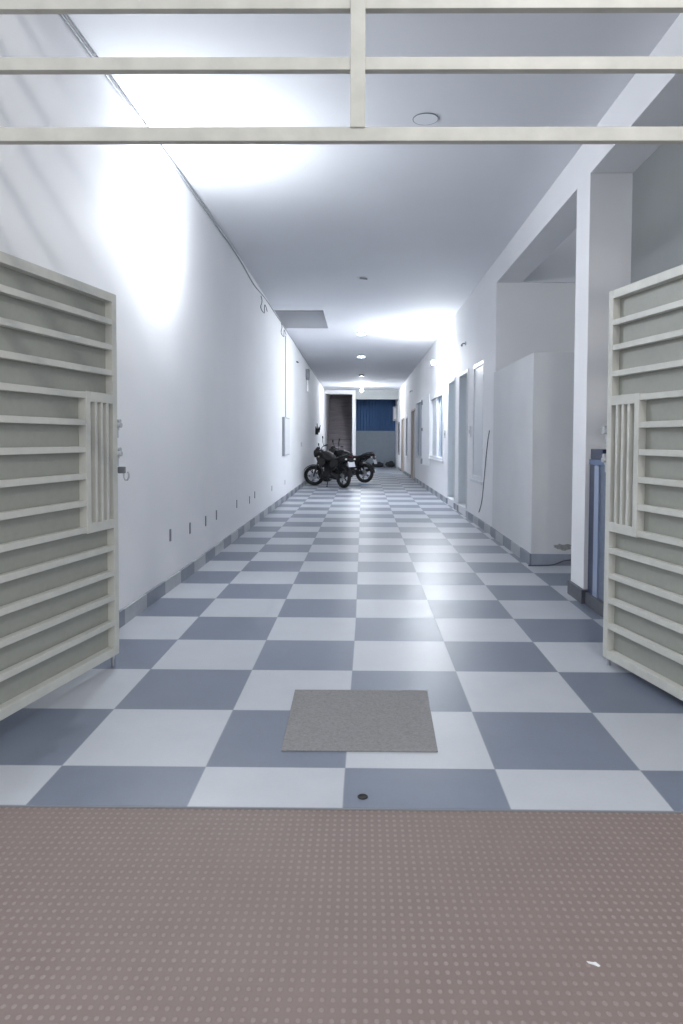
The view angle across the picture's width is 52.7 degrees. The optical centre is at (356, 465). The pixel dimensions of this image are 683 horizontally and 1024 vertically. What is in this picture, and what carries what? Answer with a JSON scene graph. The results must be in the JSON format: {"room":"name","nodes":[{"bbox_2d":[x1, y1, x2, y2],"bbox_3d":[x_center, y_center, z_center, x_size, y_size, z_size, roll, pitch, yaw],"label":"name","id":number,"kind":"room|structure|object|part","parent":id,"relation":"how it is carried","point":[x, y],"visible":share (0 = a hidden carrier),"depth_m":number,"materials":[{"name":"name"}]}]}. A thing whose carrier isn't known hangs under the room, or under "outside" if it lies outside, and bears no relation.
{"room":"building entrance corridor","nodes":[
{"label":"building entrance corridor","id":0,"kind":"room"},
{"bbox_2d":[0,14,324,609],"bbox_3d":[-1.715,-1.223,16.732,0.360,3.870,28.500,0,2,1],"label":"wall","id":1,"kind":"structure","parent":0,"point":[201,366],"depth_m":5.79,"materials":[{"name":"paint"}]},
{"bbox_2d":[0,251,122,720],"bbox_3d":[-1.586,0.126,3.396,0.090,2.202,1.553,1,2,11],"label":"gate leaf","id":2,"kind":"object","parent":1,"relation":"attached to","point":[60,454],"visible":1,"depth_m":3.55,"materials":[{"name":"paint"}]},
{"bbox_3d":[-1.605,-0.362,3.225,0.038,0.033,1.095,1,2,11],"label":"rail","id":3,"kind":"part","parent":2,"relation":"part of","materials":[{"name":"metal"}]},
{"bbox_3d":[-1.608,0.229,3.248,0.038,0.033,1.095,1,2,11],"label":"rail","id":4,"kind":"part","parent":2,"relation":"part of","materials":[{"name":"metal"}]},
{"bbox_3d":[-1.607,0.082,3.243,0.038,0.033,1.095,1,2,11],"label":"rail","id":5,"kind":"part","parent":2,"relation":"part of","materials":[{"name":"metal"}]},
{"bbox_3d":[-1.607,-0.066,3.237,0.038,0.033,1.095,1,2,11],"label":"rail","id":6,"kind":"part","parent":2,"relation":"part of","materials":[{"name":"metal"}]},
{"bbox_3d":[-1.606,-0.214,3.231,0.038,0.033,1.095,1,2,11],"label":"rail","id":7,"kind":"part","parent":2,"relation":"part of","materials":[{"name":"metal"}]},
{"bbox_3d":[-1.609,0.376,3.254,0.038,0.033,1.095,1,2,11],"label":"rail","id":8,"kind":"part","parent":2,"relation":"part of","materials":[{"name":"metal"}]},
{"bbox_3d":[-1.578,-0.513,3.354,0.038,0.033,1.370,1,2,11],"label":"rail","id":9,"kind":"part","parent":2,"relation":"part of","materials":[{"name":"metal"}]},
{"bbox_3d":[-1.577,-0.661,3.349,0.038,0.033,1.370,1,2,11],"label":"rail","id":10,"kind":"part","parent":2,"relation":"part of","materials":[{"name":"metal"}]},
{"bbox_3d":[-1.577,-0.809,3.343,0.038,0.033,1.370,1,2,11],"label":"rail","id":11,"kind":"part","parent":2,"relation":"part of","materials":[{"name":"metal"}]},
{"bbox_3d":[-1.583,0.661,3.400,0.038,0.033,1.370,1,2,11],"label":"rail","id":12,"kind":"part","parent":2,"relation":"part of","materials":[{"name":"metal"}]},
{"bbox_3d":[-1.582,0.511,3.394,0.038,0.033,1.370,1,2,11],"label":"rail","id":13,"kind":"part","parent":2,"relation":"part of","materials":[{"name":"metal"}]},
{"bbox_3d":[-1.584,0.961,3.412,0.038,0.033,1.370,1,2,11],"label":"rail","id":14,"kind":"part","parent":2,"relation":"part of","materials":[{"name":"metal"}]},
{"bbox_3d":[-1.583,0.807,3.405,0.038,0.033,1.370,1,2,11],"label":"rail","id":15,"kind":"part","parent":2,"relation":"part of","materials":[{"name":"metal"}]},
{"bbox_3d":[-1.474,-0.018,3.911,0.048,0.783,0.275,1,2,11],"label":"lock panel","id":16,"kind":"part","parent":2,"relation":"part of","materials":[{"name":"paint"}]},
{"bbox_2d":[118,467,129,480],"bbox_3d":[-1.398,0.051,4.138,0.069,0.084,0.022,0,2,1],"label":"padlock","id":17,"kind":"object","parent":2,"relation":"hanging from","point":[120,469],"visible":0.94,"depth_m":4.13,"materials":[{"name":"silver metal"}]},
{"bbox_2d":[60,14,324,389],"bbox_3d":[-1.543,-2.945,16.363,0.076,0.346,27.500,0,2,1],"label":"cable","id":18,"kind":"object","parent":1,"relation":"attached to","point":[62,15],"visible":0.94,"depth_m":6.00,"materials":[{"name":"grey plastic"}]},
{"bbox_2d":[119,468,323,627],"bbox_3d":[-1.555,0.652,16.862,0.082,0.115,28.380,0,2,1],"label":"baseboard","id":19,"kind":"structure","parent":1,"relation":"attached to","point":[140,604],"depth_m":6.72,"materials":[{"name":"tile"}]},
{"bbox_2d":[285,336,285,416],"bbox_3d":[-1.553,-1.934,15.071,0.021,1.778,0.022,0,2,1],"label":"conduit","id":20,"kind":"object","parent":1,"relation":"attached to","point":[285,336],"visible":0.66,"depth_m":15.06,"materials":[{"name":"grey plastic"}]},
{"bbox_2d":[282,417,289,455],"bbox_3d":[-1.541,-0.627,15.072,0.062,0.830,0.960,0,2,1],"label":"wall box","id":21,"kind":"object","parent":1,"relation":"attached to","point":[285,421],"visible":1,"depth_m":14.71,"materials":[{"name":"grey plastic"}]},
{"bbox_2d":[306,369,309,391],"bbox_3d":[-1.455,-2.544,20.771,0.100,0.640,0.720,0,2,1],"label":"junction box","id":22,"kind":"object","parent":1,"relation":"attached to","point":[307,370],"visible":1,"depth_m":20.60,"materials":[{"name":"grey plastic"}]},
{"bbox_2d":[315,424,320,434],"bbox_3d":[-1.389,-1.293,24.684,0.198,0.400,0.204,0,2,1],"label":"wall rack","id":23,"kind":"object","parent":1,"relation":"attached to","point":[317,430],"visible":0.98,"depth_m":24.64,"materials":[{"name":"black metal"}]},
{"bbox_2d":[325,394,351,450],"bbox_3d":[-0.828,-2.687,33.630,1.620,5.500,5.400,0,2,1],"label":"door frame","id":24,"kind":"structure","parent":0,"point":[327,396],"depth_m":32.13,"materials":[{"name":"paint"}]},
{"bbox_2d":[325,390,355,393],"bbox_3d":[-0.847,-3.591,30.983,1.620,0.790,0.180,0,2,1],"label":"lintel","id":25,"kind":"object","parent":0,"point":[326,391],"visible":0.21,"depth_m":30.90,"materials":[{"name":"paint"}]},
{"bbox_2d":[0,467,682,1023],"bbox_3d":[0.634,0.854,15.439,7.400,0.160,36.000,0,2,1],"label":"floor","id":26,"kind":"structure","parent":0,"point":[381,584],"depth_m":2.56,"materials":[{"name":"tile"}]},
{"bbox_2d":[304,436,355,487],"bbox_3d":[-0.763,-0.106,19.472,0.746,1.452,1.898,-2,3,-40],"label":"motorcycle","id":27,"kind":"object","parent":26,"relation":"on","point":[333,466],"visible":1,"depth_m":19.37,"materials":[{"name":"black metal"}]},
{"bbox_3d":[-0.804,-0.246,19.580,0.300,0.313,0.570,-2,3,-40],"label":"fuel tank","id":28,"kind":"part","parent":27,"relation":"part of","materials":[{"name":"black plastic"}]},
{"bbox_3d":[-0.629,-0.019,19.206,0.030,0.238,0.358,-2,3,-40],"label":"panel","id":29,"kind":"part","parent":27,"relation":"part of","materials":[{"name":"black plastic"}]},
{"bbox_3d":[-0.639,0.018,19.396,0.274,0.783,1.229,-2,3,-40],"label":"frame","id":30,"kind":"part","parent":27,"relation":"part of","materials":[{"name":"black paint"}]},
{"bbox_3d":[-0.592,0.277,19.172,0.032,0.185,0.400,-2,3,-40],"label":"chain","id":31,"kind":"part","parent":27,"relation":"part of","materials":[{"name":"black plastic"}]},
{"bbox_3d":[-0.431,-0.210,19.144,0.260,0.189,0.700,-2,3,-40],"label":"seat","id":32,"kind":"part","parent":27,"relation":"part of","materials":[{"name":"black leather"}]},
{"bbox_3d":[-0.131,-0.020,18.799,0.230,0.142,0.050,-2,3,-40],"label":"number plate","id":33,"kind":"part","parent":27,"relation":"part of","materials":[{"name":"white metal"}]},
{"bbox_2d":[327,395,351,466],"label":"door","id":34,"kind":"structure","parent":26,"relation":"on","point":[340,409],"depth_m":33.85,"materials":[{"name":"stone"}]},
{"bbox_2d":[0,805,682,812],"bbox_3d":[-0.208,1.319,2.552,4.150,0.099,0.006,0,2,1],"label":"strip","id":35,"kind":"object","parent":26,"relation":"attached to","point":[58,806],"visible":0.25,"depth_m":2.55,"materials":[{"name":"grey plastic"}]},
{"bbox_2d":[338,439,350,452],"bbox_3d":[-0.545,-0.512,31.110,0.586,1.350,0.036,0,2,1],"label":"handrail","id":36,"kind":"object","parent":26,"relation":"on","point":[338,439],"visible":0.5,"depth_m":31.07,"materials":[{"name":"grey metal"}]},
{"bbox_2d":[318,438,376,482],"bbox_3d":[-0.318,-0.152,21.584,1.978,1.377,0.921,1,2,23],"label":"motorcycle","id":37,"kind":"object","parent":26,"relation":"on","point":[359,461],"visible":0.61,"depth_m":21.34,"materials":[{"name":"black metal"}]},
{"bbox_3d":[-0.376,-0.323,21.626,0.570,0.313,0.300,1,2,23],"label":"fuel tank","id":38,"kind":"part","parent":37,"relation":"part of","materials":[{"name":"black metal"}]},
{"bbox_3d":[-0.143,-0.062,21.534,1.229,0.783,0.274,1,2,23],"label":"frame","id":39,"kind":"part","parent":37,"relation":"part of","materials":[{"name":"black paint"}]},
{"bbox_3d":[-0.052,-0.100,21.367,0.358,0.238,0.030,1,2,23],"label":"panel","id":40,"kind":"part","parent":37,"relation":"part of","materials":[{"name":"black paint"}]},
{"bbox_3d":[0.002,0.195,21.354,0.400,0.185,0.032,1,2,23],"label":"chain","id":41,"kind":"part","parent":37,"relation":"part of","materials":[{"name":"black plastic"}]},
{"bbox_3d":[0.151,-0.294,21.397,0.700,0.189,0.260,1,2,23],"label":"seat","id":42,"kind":"part","parent":37,"relation":"part of","materials":[{"name":"black leather"}]},
{"bbox_2d":[352,394,355,455],"bbox_3d":[-0.119,-1.514,31.047,0.145,3.360,0.200,0,2,1],"label":"post","id":43,"kind":"object","parent":26,"relation":"on","point":[353,395],"visible":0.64,"depth_m":30.93,"materials":[{"name":"paint"}]},
{"bbox_2d":[281,690,437,751],"bbox_3d":[0.021,1.234,3.370,0.716,0.006,0.735,0,2,1],"label":"doormat","id":44,"kind":"object","parent":26,"relation":"on","point":[318,720],"visible":1,"depth_m":3.30,"materials":[{"name":"grey carpet"}]},
{"bbox_2d":[358,794,367,799],"bbox_3d":[0.024,1.265,2.628,0.040,0.007,0.040,0,2,1],"label":"floor drain","id":45,"kind":"object","parent":26,"relation":"on","point":[360,796],"visible":1,"depth_m":2.62,"materials":[{"name":"black metal"}]},
{"bbox_2d":[372,462,385,466],"bbox_3d":[1.059,-0.029,32.816,0.657,0.263,0.415,0,2,1],"label":"sack","id":46,"kind":"object","parent":26,"relation":"on","point":[379,464],"visible":0.88,"depth_m":32.67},
{"bbox_2d":[386,461,394,466],"bbox_3d":[1.598,-0.054,32.708,0.441,0.325,0.406,0,2,1],"label":"sack","id":47,"kind":"object","parent":26,"relation":"on","point":[390,463],"visible":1,"depth_m":32.56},
{"bbox_2d":[528,559,570,565],"bbox_3d":[2.206,1.048,7.434,0.712,0.080,0.031,0,2,-3],"label":"cable","id":48,"kind":"object","parent":26,"relation":"on","point":[568,559],"visible":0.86,"depth_m":7.43,"materials":[{"name":"grey plastic"}]},
{"bbox_2d":[587,961,599,966],"bbox_3d":[0.621,1.304,1.805,0.034,0.004,0.011,1,3,29],"label":"paper scrap","id":49,"kind":"object","parent":26,"relation":"on","point":[589,962],"visible":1,"depth_m":1.80,"materials":[{"name":"white paper"}]},
{"bbox_2d":[585,592,603,616],"bbox_3d":[1.934,1.161,4.276,0.097,0.098,2.890,0,2,1],"label":"kerb","id":50,"kind":"object","parent":26,"relation":"on","point":[594,603],"visible":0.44,"depth_m":5.49,"materials":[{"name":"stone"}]},
{"bbox_2d":[588,449,605,601],"bbox_3d":[1.936,0.516,4.256,0.062,1.190,2.900,0,2,1],"label":"door","id":51,"kind":"structure","parent":50,"relation":"on","point":[597,481],"depth_m":5.51,"materials":[{"name":"blue metal"}]},
{"bbox_3d":[1.948,0.512,5.646,0.050,1.090,0.120,0,2,1],"label":"edge post","id":52,"kind":"part","parent":51,"relation":"part of","materials":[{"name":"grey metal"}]},
{"bbox_3d":[1.938,0.028,4.237,0.062,0.043,2.900,0,2,1],"label":"rail","id":53,"kind":"part","parent":51,"relation":"part of","materials":[{"name":"metal"}]},
{"bbox_3d":[1.938,0.585,4.148,0.033,1.060,2.680,0,2,1],"label":"panel","id":54,"kind":"part","parent":51,"relation":"part of","materials":[{"name":"blue metal"}]},
{"bbox_2d":[601,265,682,700],"bbox_3d":[1.687,0.117,3.401,0.090,2.247,1.673,0,2,-12],"label":"gate leaf","id":55,"kind":"object","parent":26,"relation":"on","point":[643,458],"visible":1,"depth_m":3.81,"materials":[{"name":"paint"}]},
{"bbox_3d":[1.561,-0.003,3.975,0.048,0.805,0.275,0,2,-12],"label":"lock panel","id":56,"kind":"part","parent":55,"relation":"part of","materials":[{"name":"paint"}]},
{"bbox_3d":[1.678,0.995,3.418,0.038,0.033,1.490,0,2,-12],"label":"rail","id":57,"kind":"part","parent":55,"relation":"part of","materials":[{"name":"metal"}]},
{"bbox_3d":[1.679,0.841,3.412,0.038,0.033,1.490,0,2,-12],"label":"rail","id":58,"kind":"part","parent":55,"relation":"part of","materials":[{"name":"metal"}]},
{"bbox_3d":[1.680,0.691,3.406,0.038,0.033,1.490,0,2,-12],"label":"rail","id":59,"kind":"part","parent":55,"relation":"part of","materials":[{"name":"metal"}]},
{"bbox_3d":[1.680,0.540,3.400,0.038,0.033,1.490,0,2,-12],"label":"rail","id":60,"kind":"part","parent":55,"relation":"part of","materials":[{"name":"metal"}]},
{"bbox_3d":[1.685,-0.512,3.360,0.038,0.033,1.490,0,2,-12],"label":"rail","id":61,"kind":"part","parent":55,"relation":"part of","materials":[{"name":"metal"}]},
{"bbox_3d":[1.685,-0.666,3.354,0.038,0.033,1.490,0,2,-12],"label":"rail","id":62,"kind":"part","parent":55,"relation":"part of","materials":[{"name":"metal"}]},
{"bbox_3d":[1.686,-0.814,3.348,0.038,0.033,1.490,0,2,-12],"label":"rail","id":63,"kind":"part","parent":55,"relation":"part of","materials":[{"name":"metal"}]},
{"bbox_3d":[1.708,0.406,3.260,0.038,0.033,1.215,0,2,-12],"label":"rail","id":64,"kind":"part","parent":55,"relation":"part of","materials":[{"name":"metal"}]},
{"bbox_3d":[1.709,0.258,3.255,0.038,0.033,1.215,0,2,-12],"label":"rail","id":65,"kind":"part","parent":55,"relation":"part of","materials":[{"name":"metal"}]},
{"bbox_3d":[1.710,0.105,3.249,0.038,0.033,1.215,0,2,-12],"label":"rail","id":66,"kind":"part","parent":55,"relation":"part of","materials":[{"name":"metal"}]},
{"bbox_3d":[1.710,-0.048,3.243,0.038,0.033,1.215,0,2,-12],"label":"rail","id":67,"kind":"part","parent":55,"relation":"part of","materials":[{"name":"metal"}]},
{"bbox_3d":[1.711,-0.201,3.237,0.038,0.033,1.215,0,2,-12],"label":"rail","id":68,"kind":"part","parent":55,"relation":"part of","materials":[{"name":"metal"}]},
{"bbox_3d":[1.712,-0.354,3.231,0.038,0.033,1.215,0,2,-12],"label":"rail","id":69,"kind":"part","parent":55,"relation":"part of","materials":[{"name":"metal"}]},
{"bbox_2d":[66,13,679,389],"bbox_3d":[0.112,-3.118,16.642,4.498,0.620,28.500,0,2,1],"label":"ceiling","id":70,"kind":"structure","parent":0,"point":[424,224],"depth_m":6.14,"materials":[{"name":"paint"}]},
{"bbox_2d":[274,310,322,311],"bbox_3d":[-1.307,-3.763,14.143,1.700,0.850,2.370,0,2,1],"label":"ceiling opening","id":71,"kind":"structure","parent":70,"relation":"attached to","point":[274,310],"depth_m":15.14,"materials":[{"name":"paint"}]},
{"bbox_2d":[413,113,438,124],"bbox_3d":[0.541,-2.708,5.390,0.204,0.008,0.204,0,2,1],"label":"cover plate","id":72,"kind":"object","parent":70,"relation":"attached to","point":[422,118],"visible":1,"depth_m":5.37,"materials":[{"name":"grey plastic"}]},
{"bbox_2d":[497,13,682,282],"bbox_3d":[2.091,-2.564,5.987,0.345,0.323,7.200,0,2,1],"label":"beam","id":73,"kind":"structure","parent":70,"relation":"attached to","point":[648,100],"depth_m":5.51,"materials":[{"name":"paint"}]},
{"bbox_2d":[356,399,394,430],"bbox_3d":[1.070,-2.719,33.352,2.180,2.200,0.119,0,2,1],"label":"wall","id":74,"kind":"structure","parent":0,"point":[371,415],"depth_m":33.33,"materials":[{"name":"blue paint"}]},
{"bbox_2d":[356,431,394,466],"bbox_3d":[1.060,-0.784,33.261,2.180,1.740,0.150,0,2,1],"label":"wall","id":75,"kind":"structure","parent":0,"point":[381,443],"depth_m":33.18,"materials":[{"name":"paint"}]},
{"bbox_2d":[356,390,398,399],"bbox_3d":[1.078,-3.467,30.971,2.229,1.020,0.180,0,2,1],"label":"lintel","id":76,"kind":"object","parent":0,"point":[365,394],"visible":0.21,"depth_m":30.90,"materials":[{"name":"grey paint"}]},
{"bbox_2d":[395,400,398,468],"bbox_3d":[2.006,-1.771,32.229,0.280,3.800,2.220,0,2,1],"label":"wall","id":77,"kind":"structure","parent":0,"point":[396,401],"depth_m":32.24,"materials":[{"name":"paint"}]},
{"bbox_2d":[393,407,396,420],"bbox_3d":[1.799,-2.405,32.310,0.170,0.660,0.412,0,2,1],"label":"meter box","id":78,"kind":"object","parent":77,"relation":"attached to","point":[394,408],"visible":1,"depth_m":32.11,"materials":[{"name":"grey plastic"}]},
{"bbox_2d":[398,259,575,526],"bbox_3d":[2.939,-2.005,20.262,2.050,5.200,21.326,0,2,0],"label":"wall","id":79,"kind":"structure","parent":0,"point":[500,324],"depth_m":10.39,"materials":[{"name":"paint"}]},
{"bbox_2d":[398,422,399,454],"bbox_3d":[1.931,-1.181,30.436,0.142,1.440,0.850,0,2,1],"label":"window","id":80,"kind":"structure","parent":79,"relation":"in","point":[398,422],"depth_m":30.30,"materials":[{"name":"grey"}]},
{"bbox_2d":[401,418,404,471],"bbox_3d":[1.928,-0.808,28.024,0.112,2.200,1.701,0,2,0],"label":"door","id":81,"kind":"structure","parent":79,"relation":"in","point":[402,419],"depth_m":28.80,"materials":[{"name":"beige wood"}]},
{"bbox_2d":[405,416,407,457],"bbox_3d":[1.945,-1.058,25.962,0.142,1.540,0.800,0,2,1],"label":"window","id":82,"kind":"structure","parent":79,"relation":"in","point":[407,416],"depth_m":26.29,"materials":[{"name":"white"}]},
{"bbox_2d":[411,408,414,477],"bbox_3d":[1.953,-0.698,23.099,0.132,2.360,1.551,0,2,0],"label":"door","id":83,"kind":"structure","parent":79,"relation":"in","point":[412,410],"depth_m":23.80,"materials":[{"name":"beige wood"}]},
{"bbox_2d":[416,399,421,458],"bbox_3d":[1.961,-1.093,21.032,0.132,1.750,1.852,0,2,0],"label":"window","id":84,"kind":"structure","parent":79,"relation":"in","point":[418,403],"depth_m":21.42,"materials":[{"name":"white"}]},
{"bbox_3d":[1.961,-1.110,21.479,0.010,1.630,0.835,0,2,0],"label":"pane","id":85,"kind":"part","parent":84,"relation":"part of","materials":[{"name":"grey glass"}]},
{"bbox_2d":[421,394,429,465],"bbox_3d":[1.839,-0.935,18.344,0.063,1.880,0.740,0,2,-9],"label":"window shutter","id":86,"kind":"object","parent":79,"relation":"attached to","point":[425,402],"visible":0.94,"depth_m":18.33,"materials":[{"name":"white"}]},
{"bbox_2d":[428,391,443,462],"bbox_3d":[1.961,-0.892,16.547,0.160,1.585,2.731,0,2,0],"label":"window","id":87,"kind":"structure","parent":79,"relation":"in","point":[437,401],"depth_m":16.54,"materials":[{"name":"white glass"}]},
{"bbox_3d":[1.974,-0.940,17.199,0.010,1.420,1.200,0,2,0],"label":"pane","id":88,"kind":"part","parent":87,"relation":"part of","materials":[{"name":"grey"}]},
{"bbox_3d":[1.897,-0.122,16.576,0.039,0.043,2.731,0,2,0],"label":"sill","id":89,"kind":"part","parent":87,"relation":"part of","materials":[{"name":"white"}]},
{"bbox_3d":[1.978,-0.890,15.920,0.010,1.420,1.200,0,2,0],"label":"pane","id":90,"kind":"part","parent":87,"relation":"part of","materials":[{"name":"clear glass"}]},
{"bbox_2d":[432,360,444,364],"bbox_3d":[1.792,-2.261,15.108,0.286,0.118,0.100,0,2,1],"label":"lamp","id":91,"kind":"object","parent":79,"relation":"attached to","point":[433,362],"visible":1,"depth_m":15.09,"materials":[{"name":"white plastic"}]},
{"bbox_2d":[447,377,455,500],"bbox_3d":[2.013,-0.524,13.973,0.242,2.421,1.000,0,2,1],"label":"door","id":92,"kind":"structure","parent":79,"relation":"in","point":[452,383],"depth_m":14.41,"materials":[{"name":"white"}]},
{"bbox_2d":[457,369,467,508],"bbox_3d":[2.017,-0.472,12.483,0.242,2.431,0.980,0,2,1],"label":"door","id":93,"kind":"structure","parent":79,"relation":"in","point":[463,377],"depth_m":12.91,"materials":[{"name":"white wood"}]},
{"bbox_2d":[398,467,530,564],"bbox_3d":[1.893,0.570,19.235,0.063,0.125,23.571,0,2,0],"label":"baseboard","id":94,"kind":"structure","parent":79,"relation":"attached to","point":[509,544],"depth_m":9.66,"materials":[{"name":"tile"}]},
{"bbox_2d":[470,360,483,484],"bbox_3d":[1.973,-0.673,11.015,0.142,1.915,1.000,0,2,1],"label":"window","id":95,"kind":"structure","parent":79,"relation":"in","point":[478,369],"depth_m":11.04,"materials":[{"name":"white"}]},
{"bbox_3d":[1.919,0.262,11.051,0.029,0.043,1.000,0,2,0],"label":"sill","id":96,"kind":"part","parent":95,"relation":"part of","materials":[{"name":"white"}]},
{"bbox_3d":[1.962,-0.696,11.014,0.032,1.746,0.776,0,2,0],"label":"shutter panel","id":97,"kind":"part","parent":95,"relation":"part of","materials":[{"name":"white"}]},
{"bbox_2d":[479,430,489,510],"bbox_3d":[1.922,0.119,10.404,0.018,1.278,0.787,0,2,0],"label":"hanging cable","id":98,"kind":"object","parent":79,"relation":"hanging from","point":[489,430],"visible":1,"depth_m":10.28,"materials":[{"name":"black plastic"}]},
{"bbox_2d":[492,352,574,553],"bbox_3d":[2.793,-0.102,8.550,1.768,2.300,2.254,0,2,1],"label":"wall partition","id":99,"kind":"structure","parent":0,"point":[533,413],"depth_m":7.46,"materials":[{"name":"paint"}]},
{"bbox_2d":[531,554,570,565],"bbox_3d":[2.777,1.029,7.460,1.769,0.125,0.019,0,2,1],"label":"baseboard","id":100,"kind":"structure","parent":99,"relation":"attached to","point":[536,559],"depth_m":7.46,"materials":[{"name":"grey stone"}]},
{"bbox_2d":[522,228,576,282],"bbox_3d":[3.001,-3.364,9.530,1.400,1.655,0.040,0,2,1],"label":"ceiling","id":101,"kind":"structure","parent":0,"point":[559,266],"depth_m":9.54,"materials":[{"name":"paint"}]},
{"bbox_2d":[571,173,632,588],"bbox_3d":[2.081,-0.624,5.877,0.345,3.544,0.350,0,2,1],"label":"pillar","id":102,"kind":"structure","parent":0,"point":[604,200],"depth_m":5.70,"materials":[{"name":"paint"}]},
{"bbox_2d":[567,580,587,603],"bbox_3d":[2.059,1.090,5.923,0.373,0.115,0.390,0,2,1],"label":"baseboard","id":103,"kind":"structure","parent":102,"relation":"attached to","point":[573,589],"depth_m":5.86,"materials":[{"name":"stone"}]},
{"bbox_2d":[631,124,682,282],"bbox_3d":[3.811,-1.451,6.014,0.300,5.200,7.200,0,2,1],"label":"wall","id":104,"kind":"structure","parent":0,"point":[657,191],"depth_m":8.44,"materials":[{"name":"grey paint"}]},
{"bbox_3d":[-2.039,-0.765,2.516,0.470,4.250,0.150,0,2,1],"label":"wall","id":105,"kind":"structure","parent":0,"visible":0},
{"bbox_2d":[0,0,682,144],"bbox_3d":[0.045,-1.875,2.443,3.690,1.436,0.040,0,2,1],"label":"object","id":106,"kind":"object","parent":105,"relation":"in","point":[357,65],"visible":1,"depth_m":2.45,"materials":[{"name":"paint"}]},
{"bbox_3d":[0.044,-1.642,2.454,3.690,0.047,0.032,0,2,1],"label":"rail","id":107,"kind":"part","parent":106,"relation":"part of","materials":[{"name":"metal"}]},
{"bbox_3d":[0.043,-1.429,2.462,3.690,0.045,0.032,0,2,1],"label":"rail","id":108,"kind":"part","parent":106,"relation":"part of","materials":[{"name":"metal"}]},
{"bbox_3d":[0.043,-1.183,2.472,3.690,0.050,0.032,0,2,1],"label":"rail","id":109,"kind":"part","parent":106,"relation":"part of","materials":[{"name":"metal"}]}
]}

